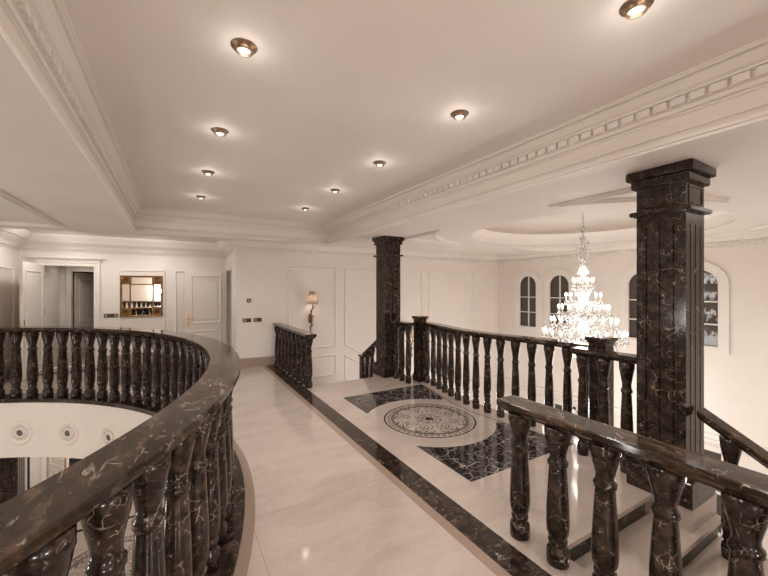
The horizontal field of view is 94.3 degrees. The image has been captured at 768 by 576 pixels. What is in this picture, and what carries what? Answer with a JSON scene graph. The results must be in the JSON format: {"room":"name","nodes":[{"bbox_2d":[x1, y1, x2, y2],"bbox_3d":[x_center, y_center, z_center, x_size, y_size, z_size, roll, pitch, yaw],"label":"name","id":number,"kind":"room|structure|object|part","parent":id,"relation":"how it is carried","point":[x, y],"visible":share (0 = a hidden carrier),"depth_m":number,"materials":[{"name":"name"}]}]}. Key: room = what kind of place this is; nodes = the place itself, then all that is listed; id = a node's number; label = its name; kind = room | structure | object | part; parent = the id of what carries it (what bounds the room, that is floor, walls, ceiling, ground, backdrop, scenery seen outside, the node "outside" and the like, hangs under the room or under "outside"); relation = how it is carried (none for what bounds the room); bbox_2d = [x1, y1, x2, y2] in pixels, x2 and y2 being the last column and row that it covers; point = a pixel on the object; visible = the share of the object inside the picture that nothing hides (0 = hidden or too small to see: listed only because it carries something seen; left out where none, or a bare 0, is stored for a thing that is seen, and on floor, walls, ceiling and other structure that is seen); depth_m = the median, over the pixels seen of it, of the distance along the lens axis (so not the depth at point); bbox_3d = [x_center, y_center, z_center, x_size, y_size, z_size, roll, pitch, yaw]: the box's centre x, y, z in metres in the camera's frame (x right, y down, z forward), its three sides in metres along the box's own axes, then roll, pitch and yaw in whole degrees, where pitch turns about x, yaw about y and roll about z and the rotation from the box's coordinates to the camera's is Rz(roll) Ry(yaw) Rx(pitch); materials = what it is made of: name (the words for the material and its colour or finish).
{"room":"upstairs landing","nodes":[
{"label":"upstairs landing","id":0,"kind":"room"},
{"bbox_2d":[0,246,17,367],"bbox_3d":[-7.059,0.550,6.431,0.160,3.500,1.760,0,0,-30],"label":"wall","id":1,"kind":"structure","parent":0,"point":[8,257],"depth_m":6.78,"materials":[{"name":"white paint"}]},
{"bbox_2d":[0,266,14,362],"bbox_3d":[-6.981,0.500,6.482,0.026,1.800,1.250,0,0,-30],"label":"trim","id":2,"kind":"structure","parent":1,"relation":"attached to","point":[2,267],"depth_m":6.99,"materials":[{"name":"paint"}]},
{"bbox_2d":[5,366,9,378],"bbox_3d":[-6.992,1.605,6.505,0.030,0.190,1.700,0,0,-30],"label":"baseboard","id":3,"kind":"structure","parent":1,"relation":"attached to","point":[7,370],"depth_m":6.70,"materials":[{"name":"brown stone"}]},
{"bbox_2d":[25,457,26,490],"bbox_3d":[-7.601,3.625,6.959,0.160,2.650,2.900,0,0,-30],"label":"wall","id":4,"kind":"structure","parent":0,"point":[25,457],"depth_m":8.14,"materials":[{"name":"white paint"}]},
{"bbox_2d":[30,266,72,487],"bbox_3d":[-6.414,2.075,9.431,4.310,5.750,0.160,0,0,-30],"label":"wall","id":5,"kind":"structure","parent":0,"point":[62,268],"depth_m":8.55,"materials":[{"name":"white paint"}]},
{"bbox_2d":[41,457,46,481],"bbox_3d":[-7.627,3.862,8.564,1.100,2.175,0.105,0,0,-30],"label":"trim","id":6,"kind":"structure","parent":5,"relation":"attached to","point":[43,459],"depth_m":8.37,"materials":[{"name":"white paint"}]},
{"bbox_2d":[47,457,70,478],"bbox_3d":[-7.647,3.965,8.345,0.775,1.950,0.170,0,0,21],"label":"door","id":7,"kind":"structure","parent":5,"relation":"in","point":[55,465],"depth_m":8.34,"materials":[{"name":"paint"}]},
{"bbox_2d":[66,266,93,357],"bbox_3d":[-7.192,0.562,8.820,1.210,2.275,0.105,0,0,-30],"label":"trim","id":8,"kind":"structure","parent":5,"relation":"attached to","point":[69,269],"depth_m":8.61,"materials":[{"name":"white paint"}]},
{"bbox_2d":[73,273,93,354],"bbox_3d":[-7.714,0.655,9.243,0.170,2.070,0.855,0,0,-6],"label":"door","id":9,"kind":"structure","parent":5,"relation":"in","point":[83,283],"depth_m":9.09,"materials":[{"name":"paint"}]},
{"bbox_2d":[45,266,59,362],"bbox_3d":[-7.555,0.450,8.007,0.160,2.500,1.140,0,0,-30],"label":"wall","id":10,"kind":"structure","parent":0,"point":[52,273],"depth_m":8.08,"materials":[{"name":"white paint"}]},
{"bbox_2d":[53,354,85,366],"bbox_3d":[-7.449,1.750,9.229,1.700,0.100,3.140,0,0,-30],"label":"floor","id":11,"kind":"structure","parent":0,"point":[82,355],"depth_m":8.23,"materials":[{"name":"beige stone"}]},
{"bbox_2d":[0,403,151,458],"bbox_3d":[-5.232,2.145,1.207,8.720,0.830,8.720,0,0,-30],"label":"wall","id":12,"kind":"structure","parent":0,"point":[44,419],"depth_m":5.36,"materials":[{"name":"paint"}]},
{"bbox_2d":[7,420,32,444],"bbox_3d":[-5.504,2.190,5.394,0.380,0.380,0.067,0,0,-4],"label":"rosette","id":13,"kind":"object","parent":12,"relation":"attached to","point":[20,432],"visible":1,"depth_m":5.37,"materials":[{"name":"paint"}]},
{"bbox_2d":[57,421,78,445],"bbox_3d":[-4.766,2.190,5.377,0.380,0.380,0.067,0,0,6],"label":"rosette","id":14,"kind":"object","parent":12,"relation":"attached to","point":[67,431],"visible":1,"depth_m":5.35,"materials":[{"name":"paint"}]},
{"bbox_2d":[99,425,117,446],"bbox_3d":[-4.027,2.190,5.227,0.380,0.380,0.067,0,0,17],"label":"rosette","id":15,"kind":"object","parent":12,"relation":"attached to","point":[108,433],"visible":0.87,"depth_m":5.21,"materials":[{"name":"paint"}]},
{"bbox_2d":[27,461,163,575],"bbox_3d":[-2.633,4.999,4.484,18.400,0.101,16.000,0,0,-30],"label":"floor","id":16,"kind":"structure","parent":0,"point":[81,552],"depth_m":6.76,"materials":[{"name":"beige"}]},
{"bbox_2d":[0,457,24,503],"bbox_3d":[-6.521,3.575,6.167,0.470,2.750,0.470,0,0,-30],"label":"marble column","id":17,"kind":"structure","parent":16,"relation":"on","point":[12,470],"depth_m":6.07,"materials":[{"name":"brown stone"}]},
{"bbox_2d":[18,250,224,368],"bbox_3d":[-5.876,0.550,8.239,4.030,3.500,0.160,0,0,-30],"label":"wall","id":18,"kind":"structure","parent":0,"point":[110,267],"depth_m":8.25,"materials":[{"name":"white paint"}]},
{"bbox_2d":[20,262,44,380],"bbox_3d":[-6.850,0.605,6.946,0.170,2.170,1.015,0,0,-27],"label":"door","id":19,"kind":"structure","parent":18,"relation":"in","point":[32,312],"depth_m":6.84,"materials":[{"name":"paint"}]},
{"bbox_2d":[29,256,104,364],"bbox_3d":[-6.728,0.520,7.585,1.210,2.360,0.105,0,0,-30],"label":"trim","id":20,"kind":"structure","parent":18,"relation":"attached to","point":[44,260],"depth_m":7.79,"materials":[{"name":"white paint"}]},
{"bbox_2d":[104,314,117,317],"bbox_3d":[-6.126,0.626,7.989,0.233,0.071,0.017,0,0,-30],"label":"light switch","id":21,"kind":"object","parent":18,"relation":"attached to","point":[105,315],"visible":1,"depth_m":7.98,"materials":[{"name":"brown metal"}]},
{"bbox_2d":[0,228,226,248],"bbox_3d":[-5.250,-1.060,7.389,3.530,0.140,1.620,0,0,-30],"label":"trim","id":22,"kind":"structure","parent":18,"relation":"attached to","point":[24,233],"depth_m":7.78,"materials":[{"name":"paint"}]},
{"bbox_2d":[107,351,170,363],"bbox_3d":[-5.160,1.605,8.549,2.480,0.190,0.030,0,0,-30],"label":"baseboard","id":23,"kind":"structure","parent":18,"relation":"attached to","point":[120,355],"depth_m":8.07,"materials":[{"name":"wood"}]},
{"bbox_2d":[120,275,162,316],"bbox_3d":[-5.625,0.190,8.265,0.820,0.950,0.049,0,0,-30],"label":"wall mirror","id":24,"kind":"object","parent":18,"relation":"attached to","point":[140,296],"visible":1,"depth_m":8.26,"materials":[{"name":"gold glass"}]},
{"bbox_2d":[120,269,184,349],"bbox_3d":[-5.092,0.490,8.592,2.080,1.820,0.026,0,0,-30],"label":"trim","id":25,"kind":"structure","parent":18,"relation":"attached to","point":[163,271],"depth_m":8.49,"materials":[{"name":"paint"}]},
{"bbox_2d":[185,269,226,343],"bbox_3d":[-4.267,0.625,8.565,0.915,2.130,0.170,0,0,-32],"label":"door","id":26,"kind":"structure","parent":18,"relation":"in","point":[205,290],"depth_m":8.54,"materials":[{"name":"paint"}]},
{"bbox_2d":[25,229,217,242],"bbox_3d":[-5.250,-1.155,7.389,3.730,0.070,1.820,0,0,-30],"label":"ceiling","id":27,"kind":"structure","parent":0,"point":[35,231],"depth_m":7.74,"materials":[{"name":"paint"}]},
{"bbox_2d":[225,253,234,349],"bbox_3d":[-3.629,0.550,8.550,0.160,3.500,1.900,0,0,-30],"label":"wall","id":28,"kind":"structure","parent":0,"point":[230,260],"depth_m":8.64,"materials":[{"name":"white paint"}]},
{"bbox_2d":[226,266,231,346],"bbox_3d":[-3.695,0.600,8.482,0.022,2.200,1.030,0,0,-30],"label":"trim","id":29,"kind":"structure","parent":28,"relation":"attached to","point":[230,267],"depth_m":8.03,"materials":[{"name":"white paint"}]},
{"bbox_2d":[3,360,716,575],"bbox_3d":[-3.753,1.819,2.087,12.540,0.241,12.600,0,0,-30],"label":"floor","id":30,"kind":"structure","parent":0,"point":[376,475],"depth_m":3.08,"materials":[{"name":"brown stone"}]},
{"bbox_2d":[0,326,244,575],"bbox_3d":[-3.719,1.165,2.974,8.858,1.130,4.218,0,0,41],"label":"curved railing","id":31,"kind":"object","parent":30,"relation":"on","point":[184,454],"visible":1,"depth_m":1.83,"materials":[{"name":"black stone"}]},
{"bbox_2d":[273,323,316,387],"bbox_3d":[-1.810,1.240,6.972,0.185,0.920,2.337,0,0,-30],"label":"stair railing","id":32,"kind":"object","parent":30,"relation":"on","point":[293,352],"visible":1,"depth_m":6.71,"materials":[{"name":"black stone"}]},
{"bbox_3d":[-1.806,0.818,6.965,0.185,0.075,2.320,0,0,-30],"label":"handrail","id":33,"kind":"part","parent":32,"relation":"part of","materials":[{"name":"black stone"}]},
{"bbox_2d":[372,235,403,377],"bbox_3d":[0.082,0.355,7.010,0.470,2.690,0.470,0,0,-30],"label":"marble column","id":34,"kind":"structure","parent":30,"relation":"on","point":[387,255],"depth_m":6.87,"materials":[{"name":"black stone"}]},
{"bbox_3d":[0.222,1.709,5.517,1.490,0.021,0.870,0,0,-30],"label":"inlay panel","id":35,"kind":"part","parent":30,"relation":"part of","materials":[{"name":"black stone"}]},
{"bbox_2d":[388,320,414,383],"bbox_3d":[0.317,1.157,6.570,0.170,1.085,0.630,0,0,-30],"label":"railing","id":36,"kind":"object","parent":30,"relation":"on","point":[399,360],"visible":1,"depth_m":6.50,"materials":[{"name":"black stone"}]},
{"bbox_3d":[0.317,0.647,6.570,0.170,0.065,0.630,0,0,-30],"label":"handrail","id":37,"kind":"part","parent":36,"relation":"part of","materials":[{"name":"black stone"}]},
{"bbox_3d":[1.189,1.709,3.870,1.490,0.021,0.870,0,0,-30],"label":"inlay panel","id":38,"kind":"part","parent":30,"relation":"part of","materials":[{"name":"black stone"}]},
{"bbox_2d":[412,315,617,443],"bbox_3d":[1.407,1.107,5.106,0.418,1.185,3.444,0,0,-30],"label":"balustrade","id":39,"kind":"object","parent":30,"relation":"on","point":[441,366],"visible":0.87,"depth_m":4.82,"materials":[{"name":"black stone"}]},
{"bbox_3d":[0.662,1.135,6.535,0.200,1.130,0.200,0,0,-30],"label":"newel post","id":40,"kind":"part","parent":39,"relation":"part of","materials":[{"name":"black stone"}]},
{"bbox_3d":[1.407,0.647,5.106,0.418,0.065,3.049,0,0,-30],"label":"handrail","id":41,"kind":"part","parent":39,"relation":"part of","materials":[{"name":"black stone"}]},
{"bbox_3d":[2.292,1.135,3.758,0.200,1.130,0.200,0,0,-30],"label":"newel post","id":42,"kind":"part","parent":39,"relation":"part of","materials":[{"name":"black stone"}]},
{"bbox_2d":[570,346,636,473],"bbox_3d":[2.155,1.157,3.440,0.170,1.085,0.630,0,0,-30],"label":"railing","id":43,"kind":"object","parent":30,"relation":"on","point":[627,361],"visible":0.6,"depth_m":3.42,"materials":[{"name":"black stone"}]},
{"bbox_3d":[2.155,0.647,3.440,0.170,0.065,0.630,0,0,-30],"label":"handrail","id":44,"kind":"part","parent":43,"relation":"part of","materials":[{"name":"black stone"}]},
{"bbox_2d":[497,395,767,575],"bbox_3d":[1.508,1.240,1.471,0.185,0.920,2.510,0,0,-30],"label":"stair railing","id":45,"kind":"object","parent":30,"relation":"on","point":[744,491],"visible":1,"depth_m":1.89,"materials":[{"name":"black stone"}]},
{"bbox_3d":[1.508,0.818,1.471,0.185,0.075,2.510,0,0,-30],"label":"handrail","id":46,"kind":"part","parent":45,"relation":"part of","materials":[{"name":"black stone"}]},
{"bbox_2d":[569,503,767,575],"bbox_3d":[2.394,2.074,1.844,1.723,0.683,2.175,0,0,-30],"label":"flight","id":47,"kind":"object","parent":30,"relation":"attached to","point":[700,549],"visible":0.44,"depth_m":2.63,"materials":[{"name":"beige stone"}]},
{"bbox_2d":[697,408,767,559],"bbox_3d":[2.770,1.672,2.432,0.180,1.414,0.950,0,0,-30],"label":"stair rail","id":48,"kind":"object","parent":47,"relation":"on","point":[732,442],"visible":0.46,"depth_m":2.66,"materials":[{"name":"black stone"}]},
{"bbox_3d":[2.727,1.234,2.506,0.150,0.538,0.780,0,0,-30],"label":"handrail","id":49,"kind":"part","parent":48,"relation":"part of","materials":[{"name":"black stone"}]},
{"bbox_2d":[626,158,715,509],"bbox_3d":[2.424,0.355,3.021,0.470,2.690,0.470,0,0,-30],"label":"marble column","id":50,"kind":"structure","parent":30,"relation":"on","point":[670,213],"depth_m":2.90,"materials":[{"name":"black stone"}]},
{"bbox_3d":[-0.960,2.073,7.557,1.723,0.683,2.175,0,0,-30],"label":"flight","id":51,"kind":"object","parent":30,"relation":"attached to","visible":0},
{"bbox_2d":[358,340,375,378],"bbox_3d":[-0.264,1.672,7.598,0.180,1.414,0.950,0,0,-30],"label":"stair rail","id":52,"kind":"object","parent":51,"relation":"on","point":[366,359],"visible":0.41,"depth_m":7.71,"materials":[{"name":"black stone"}]},
{"bbox_3d":[-0.459,1.954,7.930,0.140,0.849,0.140,0,0,-30],"label":"newel post","id":53,"kind":"part","parent":52,"relation":"part of","materials":[{"name":"black stone"}]},
{"bbox_3d":[-0.221,1.234,7.524,0.150,0.538,0.780,0,0,-30],"label":"handrail","id":54,"kind":"part","parent":52,"relation":"part of","materials":[{"name":"black stone"}]},
{"bbox_2d":[235,252,497,409],"bbox_3d":[0.311,1.875,9.669,8.090,6.150,0.160,0,0,-30],"label":"wall","id":55,"kind":"structure","parent":0,"point":[262,278],"depth_m":8.80,"materials":[{"name":"paint"}]},
{"bbox_2d":[243,318,250,321],"bbox_3d":[-2.946,0.695,7.653,0.170,0.085,0.017,0,0,-30],"label":"light switch","id":56,"kind":"object","parent":55,"relation":"attached to","point":[244,319],"visible":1,"depth_m":7.65,"materials":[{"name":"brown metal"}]},
{"bbox_2d":[240,356,274,367],"bbox_3d":[-2.779,1.605,7.744,0.810,0.190,0.030,0,0,-30],"label":"baseboard","id":57,"kind":"structure","parent":55,"relation":"attached to","point":[266,360],"depth_m":7.74,"materials":[{"name":"wood"}]},
{"bbox_2d":[254,318,261,321],"bbox_3d":[-2.757,0.695,7.765,0.170,0.085,0.017,0,0,-30],"label":"light switch","id":58,"kind":"object","parent":55,"relation":"attached to","point":[255,319],"visible":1,"depth_m":7.76,"materials":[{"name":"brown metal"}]},
{"bbox_2d":[307,291,317,331],"bbox_3d":[-1.666,0.610,8.248,0.260,1.060,0.292,0,0,-30],"label":"wall sconce","id":59,"kind":"object","parent":55,"relation":"attached to","point":[312,299],"visible":0.98,"depth_m":8.18,"materials":[{"name":"beige fabric"}]},
{"bbox_3d":[-1.696,0.724,8.300,0.102,0.832,0.171,0,0,-30],"label":"stem","id":60,"kind":"part","parent":59,"relation":"part of","materials":[{"name":"gold metal"}]},
{"bbox_3d":[-1.658,0.220,8.234,0.260,0.280,0.260,0,0,-30],"label":"lamp shade","id":61,"kind":"part","parent":59,"relation":"part of","materials":[{"name":"beige fabric"}]},
{"bbox_2d":[0,230,767,263],"bbox_3d":[-1.852,-0.878,3.203,18.050,0.227,12.600,0,0,-30],"label":"trim","id":62,"kind":"structure","parent":55,"relation":"attached to","point":[7,240],"depth_m":8.22,"materials":[{"name":"paint"}]},
{"bbox_2d":[288,267,493,380],"bbox_3d":[0.678,1.315,9.776,6.630,3.570,0.026,0,0,-30],"label":"trim","id":63,"kind":"structure","parent":55,"relation":"attached to","point":[289,268],"depth_m":8.84,"materials":[{"name":"paint"}]},
{"bbox_2d":[410,327,413,356],"bbox_3d":[0.766,1.590,9.676,0.260,1.060,0.292,0,0,-30],"label":"wall sconce","id":64,"kind":"object","parent":55,"relation":"attached to","point":[412,331],"visible":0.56,"depth_m":9.59,"materials":[{"name":"beige fabric"}]},
{"bbox_3d":[0.774,1.200,9.662,0.260,0.280,0.260,0,0,-30],"label":"lamp shade","id":65,"kind":"part","parent":64,"relation":"part of","materials":[{"name":"beige fabric"}]},
{"bbox_2d":[0,68,767,256],"bbox_3d":[-1.863,-1.350,3.173,18.400,0.720,12.960,0,0,-30],"label":"ceiling","id":66,"kind":"structure","parent":0,"point":[36,170],"depth_m":4.22,"materials":[{"name":"paint"}]},
{"bbox_2d":[0,190,64,228],"bbox_3d":[-4.378,-0.970,1.708,2.780,0.049,7.640,0,0,-30],"label":"trim","id":67,"kind":"structure","parent":66,"relation":"attached to","point":[3,195],"depth_m":4.83,"materials":[{"name":"paint"}]},
{"bbox_2d":[541,213,629,357],"bbox_3d":[3.563,-0.229,6.372,1.369,2.963,1.371,0,0,-8],"label":"chandelier","id":68,"kind":"object","parent":66,"relation":"hanging from","point":[582,303],"visible":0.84,"depth_m":6.30,"materials":[{"name":"clear glass"}]},
{"bbox_3d":[3.564,0.135,6.372,0.240,2.190,0.234,0,0,-30],"label":"stem","id":69,"kind":"part","parent":68,"relation":"part of","materials":[{"name":"clear glass"}]},
{"bbox_3d":[3.564,-1.335,6.372,0.150,0.750,0.150,0,0,-30],"label":"chain","id":70,"kind":"part","parent":68,"relation":"part of","materials":[{"name":"silver metal"}]},
{"bbox_2d":[404,187,767,251],"bbox_3d":[3.564,-0.970,6.372,4.915,0.049,4.496,0,0,-30],"label":"trim","id":71,"kind":"structure","parent":66,"relation":"attached to","point":[599,198],"depth_m":4.09,"materials":[{"name":"paint"}]},
{"bbox_2d":[63,0,767,223],"bbox_3d":[-0.776,-1.470,3.690,4.090,0.100,8.650,0,0,-30],"label":"ceiling","id":72,"kind":"structure","parent":0,"point":[330,90],"depth_m":2.41,"materials":[{"name":"paint"}]},
{"bbox_2d":[196,195,205,199],"bbox_3d":[-2.838,-1.402,5.524,0.148,0.036,0.148,0,0,-30],"label":"recessed light","id":73,"kind":"object","parent":72,"relation":"in","point":[201,197],"visible":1,"depth_m":5.49,"materials":[{"name":"brown metal"}]},
{"bbox_2d":[202,170,214,175],"bbox_3d":[-2.149,-1.402,4.351,0.148,0.036,0.148,0,0,-30],"label":"recessed light","id":74,"kind":"object","parent":72,"relation":"in","point":[206,172],"visible":1,"depth_m":4.32,"materials":[{"name":"brown metal"}]},
{"bbox_2d":[211,127,228,136],"bbox_3d":[-1.481,-1.402,3.212,0.148,0.036,0.148,0,0,-30],"label":"recessed light","id":75,"kind":"object","parent":72,"relation":"in","point":[218,131],"visible":1,"depth_m":3.18,"materials":[{"name":"brown metal"}]},
{"bbox_2d":[230,38,256,57],"bbox_3d":[-0.822,-1.402,2.091,0.148,0.036,0.148,0,0,-30],"label":"recessed light","id":76,"kind":"object","parent":72,"relation":"in","point":[243,47],"visible":1,"depth_m":2.07,"materials":[{"name":"brown metal"}]},
{"bbox_2d":[330,188,339,192],"bbox_3d":[-0.706,-1.402,5.152,0.148,0.036,0.148,0,0,-30],"label":"recessed light","id":77,"kind":"object","parent":72,"relation":"in","point":[334,190],"visible":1,"depth_m":5.11,"materials":[{"name":"brown metal"}]},
{"bbox_2d":[373,160,385,166],"bbox_3d":[-0.048,-1.402,4.031,0.148,0.036,0.148,0,0,-30],"label":"recessed light","id":78,"kind":"object","parent":72,"relation":"in","point":[379,163],"visible":1,"depth_m":4.00,"materials":[{"name":"brown metal"}]},
{"bbox_2d":[0,0,767,244],"bbox_3d":[-0.776,-1.204,3.690,3.750,0.431,8.310,0,0,-30],"label":"trim","id":79,"kind":"structure","parent":72,"relation":"attached to","point":[42,55],"depth_m":2.77,"materials":[{"name":"paint"}]},
{"bbox_2d":[450,109,468,120],"bbox_3d":[0.616,-1.402,2.901,0.148,0.036,0.148,0,0,-30],"label":"recessed light","id":80,"kind":"object","parent":72,"relation":"in","point":[457,115],"visible":1,"depth_m":2.87,"materials":[{"name":"brown metal"}]},
{"bbox_2d":[619,0,653,19],"bbox_3d":[1.269,-1.402,1.789,0.148,0.036,0.148,0,0,-30],"label":"recessed light","id":81,"kind":"object","parent":72,"relation":"in","point":[631,9],"visible":1,"depth_m":1.78,"materials":[{"name":"brown metal"}]},
{"bbox_2d":[498,245,767,557],"bbox_3d":[5.974,1.875,7.857,0.160,6.150,9.000,0,0,-30],"label":"wall","id":82,"kind":"structure","parent":0,"point":[736,383],"depth_m":6.85,"materials":[{"name":"paint"}]},
{"bbox_2d":[515,271,540,331],"bbox_3d":[4.305,0.372,10.600,0.140,1.775,0.890,0,0,-30],"label":"window","id":83,"kind":"structure","parent":82,"relation":"in","point":[527,283],"depth_m":10.61,"materials":[{"name":"white paint"}]},
{"bbox_3d":[4.294,0.393,10.593,0.085,1.555,0.630,0,0,-30],"label":"frame","id":84,"kind":"part","parent":83,"relation":"part of","materials":[{"name":"white paint"}]},
{"bbox_3d":[4.335,0.394,10.617,0.010,1.553,0.626,0,0,-30],"label":"pane","id":85,"kind":"part","parent":83,"relation":"part of","materials":[{"name":"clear glass"}]},
{"bbox_2d":[544,269,574,335],"bbox_3d":[4.812,0.372,9.737,0.140,1.775,0.890,0,0,-30],"label":"window","id":86,"kind":"structure","parent":82,"relation":"in","point":[557,282],"depth_m":9.83,"materials":[{"name":"white paint"}]},
{"bbox_3d":[4.801,0.393,9.731,0.085,1.555,0.630,0,0,-30],"label":"frame","id":87,"kind":"part","parent":86,"relation":"part of","materials":[{"name":"white paint"}]},
{"bbox_3d":[4.842,0.394,9.755,0.010,1.553,0.626,0,0,-30],"label":"pane","id":88,"kind":"part","parent":86,"relation":"part of","materials":[{"name":"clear glass"}]},
{"bbox_2d":[554,401,576,414],"bbox_3d":[5.037,4.035,9.394,0.060,1.830,1.300,0,0,-30],"label":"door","id":89,"kind":"structure","parent":82,"relation":"in","point":[558,405],"depth_m":9.74,"materials":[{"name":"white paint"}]},
{"bbox_3d":[5.058,4.035,9.407,0.010,1.830,1.300,0,0,-30],"label":"pane","id":90,"kind":"part","parent":89,"relation":"part of","materials":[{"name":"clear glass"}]},
{"bbox_2d":[447,375,767,456],"bbox_3d":[3.852,2.950,6.524,4.850,0.260,8.850,0,0,-30],"label":"trim","id":91,"kind":"structure","parent":82,"relation":"attached to","point":[710,438],"depth_m":9.53,"materials":[{"name":"paint"}]},
{"bbox_2d":[620,266,636,343],"bbox_3d":[5.829,0.372,8.004,0.140,1.775,0.890,0,0,-30],"label":"window","id":92,"kind":"structure","parent":82,"relation":"in","point":[628,284],"depth_m":8.23,"materials":[{"name":"white paint"}]},
{"bbox_3d":[5.819,0.393,7.998,0.085,1.555,0.630,0,0,-30],"label":"frame","id":93,"kind":"part","parent":92,"relation":"part of","materials":[{"name":"white paint"}]},
{"bbox_3d":[5.860,0.394,8.022,0.010,1.553,0.626,0,0,-30],"label":"pane","id":94,"kind":"part","parent":92,"relation":"part of","materials":[{"name":"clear glass"}]},
{"bbox_2d":[704,445,723,537],"bbox_3d":[6.226,4.035,7.368,0.060,1.830,1.300,0,0,-30],"label":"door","id":95,"kind":"structure","parent":82,"relation":"in","point":[708,451],"depth_m":6.93,"materials":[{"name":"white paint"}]},
{"bbox_2d":[704,262,729,354],"bbox_3d":[6.341,0.372,7.133,0.140,1.775,0.890,0,0,-30],"label":"window","id":96,"kind":"structure","parent":82,"relation":"in","point":[716,281],"depth_m":6.93,"materials":[{"name":"white paint"}]},
{"bbox_3d":[6.371,0.394,7.151,0.010,1.553,0.626,0,0,-30],"label":"pane","id":97,"kind":"part","parent":96,"relation":"part of","materials":[{"name":"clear glass"}]},
{"bbox_3d":[6.330,0.393,7.127,0.085,1.555,0.630,0,0,-30],"label":"frame","id":98,"kind":"part","parent":96,"relation":"part of","materials":[{"name":"white paint"}]}
]}

